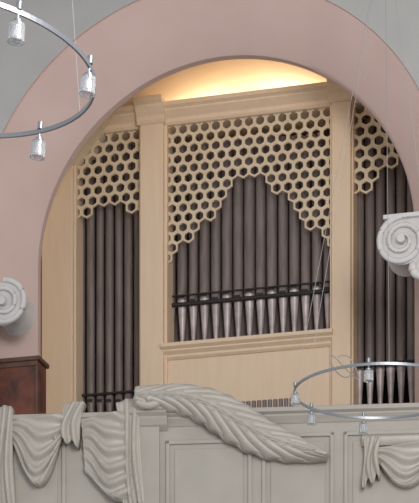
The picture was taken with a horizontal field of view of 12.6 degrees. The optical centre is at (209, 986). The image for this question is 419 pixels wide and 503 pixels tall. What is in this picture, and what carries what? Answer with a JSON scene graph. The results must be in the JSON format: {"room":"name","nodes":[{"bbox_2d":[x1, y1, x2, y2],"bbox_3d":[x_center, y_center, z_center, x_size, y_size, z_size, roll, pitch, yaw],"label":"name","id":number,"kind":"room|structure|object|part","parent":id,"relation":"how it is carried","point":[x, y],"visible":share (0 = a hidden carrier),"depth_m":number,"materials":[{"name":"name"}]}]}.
{"room":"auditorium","nodes":[
{"label":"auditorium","id":0,"kind":"room"},
{"bbox_2d":[41,59,326,357],"bbox_3d":[0.732,-8.269,25.008,5.648,6.738,4.480,0,0,15],"label":"alcove wall","id":1,"kind":"structure","parent":0,"point":[235,75],"depth_m":24.24,"materials":[{"name":"beige paint"}]},
{"bbox_2d":[0,0,418,132],"bbox_3d":[-0.026,-5.400,22.457,13.000,14.000,0.401,0,0,15],"label":"wall","id":2,"kind":"structure","parent":0,"point":[20,66],"depth_m":22.69,"materials":[{"name":"grey paint"}]},
{"bbox_2d":[0,0,418,402],"bbox_3d":[0.002,-8.343,22.563,5.690,6.885,0.620,0,0,15],"label":"arch","id":3,"kind":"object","parent":2,"relation":"attached to","point":[142,43],"depth_m":22.69,"materials":[{"name":"pink paint"}]},
{"bbox_3d":[0.109,-5.150,23.972,13.024,0.500,7.199,0,0,15],"label":"floor","id":4,"kind":"structure","parent":0,"visible":0},
{"bbox_2d":[0,276,35,335],"bbox_3d":[-2.989,-6.880,22.764,1.881,2.959,0.774,0,0,15],"label":"capital","id":5,"kind":"object","parent":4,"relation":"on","point":[17,312],"visible":1,"depth_m":22.34,"materials":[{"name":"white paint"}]},
{"bbox_2d":[0,355,48,414],"bbox_3d":[-2.412,-6.484,23.042,0.867,2.169,0.370,0,0,15],"label":"tall cabinet","id":6,"kind":"object","parent":4,"relation":"on","point":[22,379],"visible":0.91,"depth_m":22.86,"materials":[{"name":"red wood"}]},
{"bbox_2d":[0,383,418,502],"bbox_3d":[-0.064,-5.706,21.215,7.850,2.011,0.623,0,0,6],"label":"gallery balustrade","id":7,"kind":"object","parent":4,"relation":"on","point":[166,443],"visible":1,"depth_m":21.13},
{"bbox_3d":[-0.057,-6.343,21.291,7.850,0.257,0.470,0,0,6],"label":"cap rail","id":8,"kind":"part","parent":7,"relation":"part of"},
{"bbox_3d":[-0.053,-5.513,21.331,7.850,1.627,0.250,0,0,6],"label":"balustrade","id":9,"kind":"part","parent":7,"relation":"part of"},
{"bbox_2d":[42,79,414,413],"bbox_3d":[0.433,-8.308,24.461,5.227,5.817,1.690,0,0,15],"label":"pipe organ","id":10,"kind":"object","parent":4,"relation":"on","point":[191,254],"visible":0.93,"depth_m":24.07,"materials":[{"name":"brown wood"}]},
{"bbox_3d":[0.307,-11.077,23.977,5.227,0.279,0.690,0,0,15],"label":"case cornice","id":11,"kind":"part","parent":10,"relation":"part of","materials":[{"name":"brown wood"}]},
{"bbox_3d":[0.541,-8.045,24.092,2.210,0.178,0.750,0,0,15],"label":"case sill","id":12,"kind":"part","parent":10,"relation":"part of","materials":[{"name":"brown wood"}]},
{"bbox_2d":[241,398,291,407],"bbox_3d":[0.708,-6.291,23.247,0.740,1.782,0.160,0,0,15],"label":"organ pipes","id":13,"kind":"object","parent":4,"relation":"on","point":[275,401],"visible":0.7,"depth_m":23.21,"materials":[{"name":"metal"}]},
{"bbox_2d":[377,211,418,280],"bbox_3d":[2.854,-7.011,21.242,1.906,3.222,0.774,0,0,15],"label":"capital","id":14,"kind":"object","parent":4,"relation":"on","point":[398,236],"visible":1,"depth_m":21.16,"materials":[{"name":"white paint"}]},
{"bbox_3d":[0.000,-12.500,15.500,16.000,0.200,19.000,0,0,0],"label":"ceiling","id":15,"kind":"structure","parent":0,"visible":0},
{"bbox_2d":[0,0,95,160],"bbox_3d":[-1.407,-8.481,10.112,1.607,7.638,1.636,0,0,-4],"label":"ring chandelier","id":16,"kind":"object","parent":15,"relation":"hanging from","point":[16,31],"visible":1,"depth_m":9.90,"materials":[{"name":"silver metal"}]},
{"bbox_2d":[290,0,418,434],"bbox_3d":[1.598,-8.815,17.507,1.655,6.970,1.662,1,0,0],"label":"ring chandelier","id":17,"kind":"object","parent":15,"relation":"hanging from","point":[368,373],"visible":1,"depth_m":17.43,"materials":[{"name":"silver metal"}]}
]}

